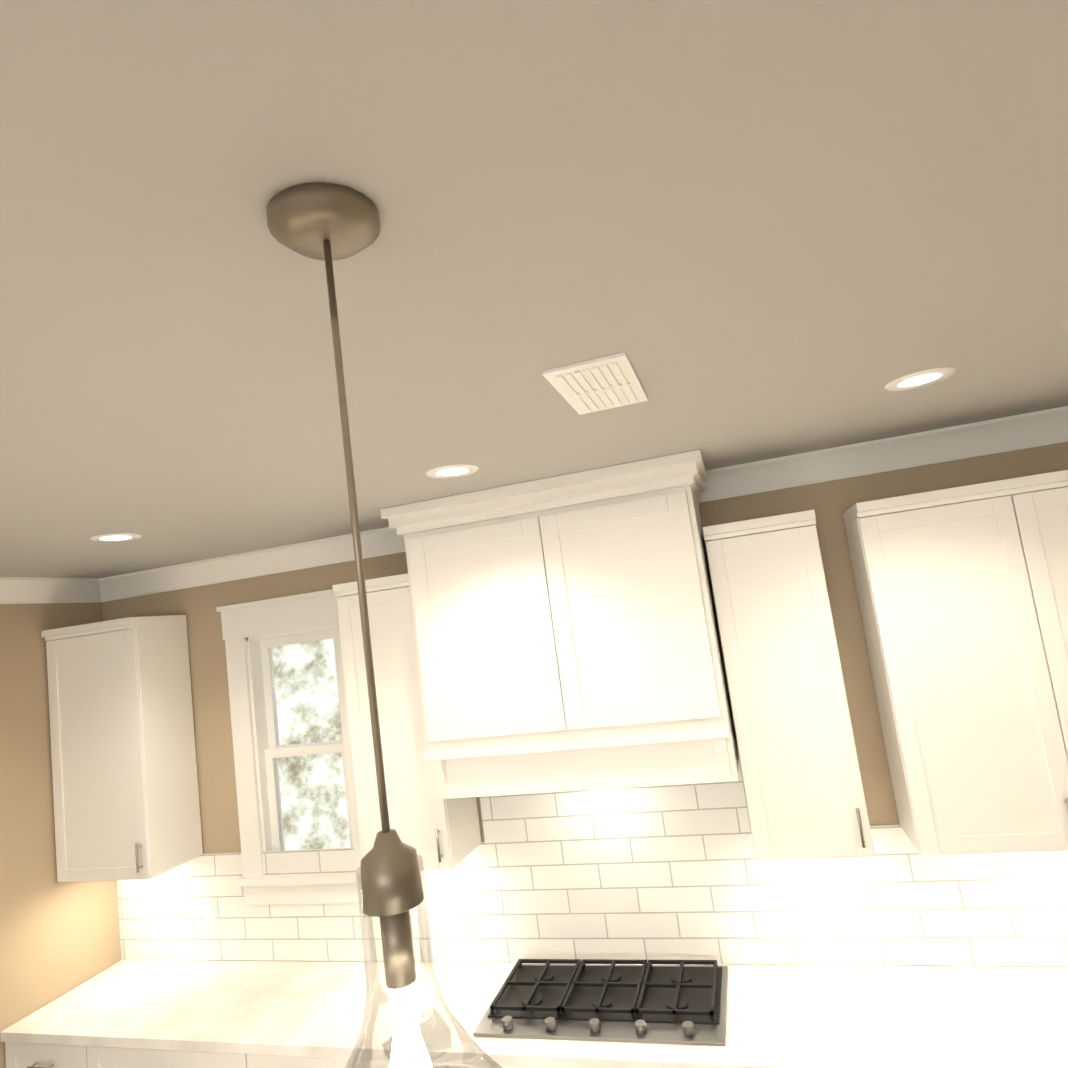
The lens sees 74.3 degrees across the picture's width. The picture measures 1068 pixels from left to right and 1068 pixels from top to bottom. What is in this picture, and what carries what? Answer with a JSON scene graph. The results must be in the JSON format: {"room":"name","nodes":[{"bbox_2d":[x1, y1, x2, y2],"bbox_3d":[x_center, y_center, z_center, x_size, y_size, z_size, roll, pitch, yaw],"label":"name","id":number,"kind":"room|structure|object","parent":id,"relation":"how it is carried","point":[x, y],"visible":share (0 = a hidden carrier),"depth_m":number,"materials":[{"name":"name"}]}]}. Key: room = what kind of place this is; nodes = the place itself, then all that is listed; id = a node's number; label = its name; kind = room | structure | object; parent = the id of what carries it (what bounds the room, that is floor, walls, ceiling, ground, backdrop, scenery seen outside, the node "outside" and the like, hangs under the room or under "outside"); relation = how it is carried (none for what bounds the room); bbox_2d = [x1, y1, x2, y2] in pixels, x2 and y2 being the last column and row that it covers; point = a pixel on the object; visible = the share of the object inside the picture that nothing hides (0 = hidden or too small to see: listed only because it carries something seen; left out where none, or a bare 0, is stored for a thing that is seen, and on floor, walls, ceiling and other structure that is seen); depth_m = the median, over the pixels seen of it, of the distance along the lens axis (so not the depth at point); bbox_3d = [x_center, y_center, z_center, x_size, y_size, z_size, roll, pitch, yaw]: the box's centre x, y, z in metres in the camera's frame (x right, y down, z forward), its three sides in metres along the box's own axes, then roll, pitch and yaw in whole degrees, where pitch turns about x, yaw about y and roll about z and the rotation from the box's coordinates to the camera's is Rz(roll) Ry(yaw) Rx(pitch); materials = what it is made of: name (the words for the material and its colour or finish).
{"room":"kitchen","nodes":[
{"label":"kitchen","id":0,"kind":"room"},
{"bbox_2d":[0,604,35,1067],"bbox_3d":[-3.412,1.820,3.494,2.150,2.910,0.150,-9,-7,16],"label":"wall","id":1,"kind":"structure","parent":0,"point":[17,944],"depth_m":3.27,"materials":[{"name":"beige paint"}]},
{"bbox_2d":[0,577,3,603],"bbox_3d":[-3.510,0.417,3.506,2.098,0.118,0.098,-9,-7,16],"label":"crown molding","id":2,"kind":"structure","parent":1,"relation":"attached to","point":[1,578],"depth_m":3.35,"materials":[{"name":"white wood"}]},
{"bbox_2d":[20,602,119,1010],"bbox_3d":[-2.368,1.689,3.540,0.150,2.910,0.480,-9,-7,16],"label":"wall","id":3,"kind":"structure","parent":0,"point":[58,938],"depth_m":3.46,"materials":[{"name":"beige paint"}]},
{"bbox_2d":[4,577,99,603],"bbox_3d":[-2.469,0.284,3.542,0.098,0.118,0.540,-9,-7,16],"label":"crown molding","id":4,"kind":"structure","parent":3,"relation":"attached to","point":[17,590],"depth_m":3.58,"materials":[{"name":"white wood"}]},
{"bbox_2d":[0,0,1067,578],"bbox_3d":[-2.106,-0.428,-1.080,7.800,0.100,9.800,-9,-7,16],"label":"ceiling","id":5,"kind":"structure","parent":0,"point":[738,232],"depth_m":0.99,"materials":[{"name":"grey paint"}]},
{"bbox_2d":[89,533,140,541],"bbox_3d":[-1.611,0.015,2.713,0.176,0.004,0.176,-9,-7,16],"label":"recessed light","id":6,"kind":"object","parent":5,"relation":"in","point":[118,537],"visible":0.98,"depth_m":2.70,"materials":[{"name":"white plastic"}]},
{"bbox_2d":[267,182,501,1067],"bbox_3d":[-0.180,0.190,0.789,0.304,1.172,0.304,-9,-7,16],"label":"pendant light","id":7,"kind":"object","parent":5,"relation":"hanging from","point":[406,1025],"visible":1,"depth_m":0.79,"materials":[{"name":"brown metal"}]},
{"bbox_2d":[426,465,477,477],"bbox_3d":[-0.271,-0.206,2.333,0.176,0.004,0.176,-9,-7,16],"label":"recessed light","id":8,"kind":"object","parent":5,"relation":"in","point":[449,471],"visible":1,"depth_m":2.32,"materials":[{"name":"white plastic"}]},
{"bbox_2d":[542,352,647,414],"bbox_3d":[0.153,-0.340,1.643,0.180,0.014,0.360,-9,-7,16],"label":"ceiling vent","id":9,"kind":"object","parent":5,"relation":"in","point":[599,384],"visible":0.98,"depth_m":1.59,"materials":[{"name":"white metal"}]},
{"bbox_2d":[885,367,955,390],"bbox_3d":[1.069,-0.427,1.954,0.176,0.004,0.176,-9,-7,16],"label":"recessed light","id":10,"kind":"object","parent":5,"relation":"in","point":[913,380],"visible":1,"depth_m":1.94,"materials":[{"name":"white plastic"}]},
{"bbox_2d":[100,442,1067,966],"bbox_3d":[0.407,1.270,3.086,5.800,2.910,0.150,-9,-7,16],"label":"wall","id":11,"kind":"structure","parent":0,"point":[220,831],"depth_m":2.96,"materials":[{"name":"beige paint"}]},
{"bbox_2d":[41,615,202,881],"bbox_3d":[-2.083,1.062,3.558,0.560,1.230,0.372,-9,-7,16],"label":"upper cabinet","id":12,"kind":"object","parent":11,"relation":"attached to","point":[125,783],"visible":1,"depth_m":3.43,"materials":[{"name":"white wood"}]},
{"bbox_2d":[260,630,352,850],"bbox_3d":[-1.134,1.088,3.567,0.490,1.159,0.070,-9,-7,16],"label":"kitchen window","id":13,"kind":"structure","parent":11,"relation":"in","point":[275,751],"depth_m":3.59,"materials":[{"name":"white"}]},
{"bbox_2d":[332,573,480,870],"bbox_3d":[-0.562,0.811,3.127,0.410,1.230,0.372,-9,-7,16],"label":"upper cabinet","id":14,"kind":"object","parent":11,"relation":"attached to","point":[441,834],"visible":0.67,"depth_m":2.99,"materials":[{"name":"white wood"}]},
{"bbox_2d":[380,450,738,799],"bbox_3d":[0.137,0.399,2.863,1.274,1.174,0.545,-9,-7,16],"label":"range hood","id":15,"kind":"object","parent":11,"relation":"attached to","point":[567,634],"visible":1,"depth_m":2.65,"materials":[{"name":"white wood"}]},
{"bbox_2d":[100,406,1067,601],"bbox_3d":[0.191,-0.113,3.131,5.500,0.118,0.098,-9,-7,16],"label":"crown molding","id":16,"kind":"structure","parent":11,"relation":"attached to","point":[1008,433],"depth_m":2.90,"materials":[{"name":"white wood"}]},
{"bbox_2d":[117,758,1067,965],"bbox_3d":[0.393,1.360,3.000,5.488,0.883,0.006,-9,-7,16],"label":"tile backsplash","id":17,"kind":"structure","parent":11,"relation":"attached to","point":[675,872],"depth_m":2.96,"materials":[{"name":"white tile"}]},
{"bbox_2d":[202,898,214,921],"bbox_3d":[-1.642,1.894,3.551,0.070,0.114,0.011,-9,-7,16],"label":"electrical outlet","id":18,"kind":"object","parent":17,"relation":"attached to","point":[208,909],"visible":1,"depth_m":3.55,"materials":[{"name":"white plastic"}]},
{"bbox_2d":[414,893,428,918],"bbox_3d":[-0.520,1.709,3.235,0.070,0.114,0.007,-9,-7,16],"label":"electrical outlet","id":19,"kind":"object","parent":17,"relation":"attached to","point":[415,909],"depth_m":3.24,"materials":[{"name":"white plastic"}]},
{"bbox_2d":[702,510,874,859],"bbox_3d":[0.954,0.561,2.698,0.400,1.230,0.372,-9,-7,16],"label":"upper cabinet","id":20,"kind":"object","parent":11,"relation":"attached to","point":[803,787],"visible":1,"depth_m":2.55,"materials":[{"name":"white wood"}]},
{"bbox_2d":[843,470,1067,854],"bbox_3d":[1.740,0.431,2.475,0.975,1.230,0.372,-9,-7,16],"label":"upper cabinet","id":21,"kind":"object","parent":11,"relation":"attached to","point":[962,593],"visible":1,"depth_m":2.39,"materials":[{"name":"white wood"}]},
{"bbox_3d":[-1.717,2.536,-1.435,7.800,0.100,9.800,-9,-7,16],"label":"floor","id":22,"kind":"structure","parent":0,"visible":0},
{"bbox_2d":[5,1044,67,1067],"bbox_3d":[-1.933,2.632,3.265,0.521,0.876,0.619,-9,-7,16],"label":"base cabinet","id":23,"kind":"object","parent":22,"relation":"on","point":[16,1055],"depth_m":3.04,"materials":[{"name":"white wood"}]},
{"bbox_2d":[68,1048,227,1067],"bbox_3d":[-1.393,2.543,3.112,0.861,0.876,0.619,-9,-7,16],"label":"base cabinet","id":24,"kind":"object","parent":22,"relation":"on","point":[77,1057],"depth_m":2.89,"materials":[{"name":"white wood"}]},
{"bbox_2d":[0,960,1067,1067],"bbox_3d":[0.367,1.791,2.642,5.492,0.040,0.635,-9,-7,16],"label":"countertop","id":25,"kind":"structure","parent":24,"relation":"on","point":[778,1015],"depth_m":2.61,"materials":[{"name":"white stone"}]},
{"bbox_2d":[473,959,727,1045],"bbox_3d":[0.274,1.766,2.700,0.900,0.046,0.500,-9,-7,16],"label":"cooktop","id":26,"kind":"object","parent":25,"relation":"in","point":[683,1002],"visible":1,"depth_m":2.64,"materials":[{"name":"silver metal"}]},
{"bbox_2d":[228,1056,343,1067],"bbox_3d":[-0.765,2.439,2.934,0.582,0.876,0.619,-9,-7,16],"label":"base cabinet","id":27,"kind":"object","parent":22,"relation":"on","point":[233,1061],"depth_m":2.71,"materials":[{"name":"white wood"}]},
{"bbox_3d":[-2.380,0.856,-3.428,7.460,2.910,5.355,-9,-7,16],"label":"wall","id":28,"kind":"structure","parent":0,"visible":0},
{"bbox_2d":[216,589,361,904],"bbox_3d":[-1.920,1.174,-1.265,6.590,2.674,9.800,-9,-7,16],"label":"window frame","id":29,"kind":"structure","parent":28,"relation":"attached to","point":[258,621],"depth_m":3.53,"materials":[{"name":"white wood"}]}
]}

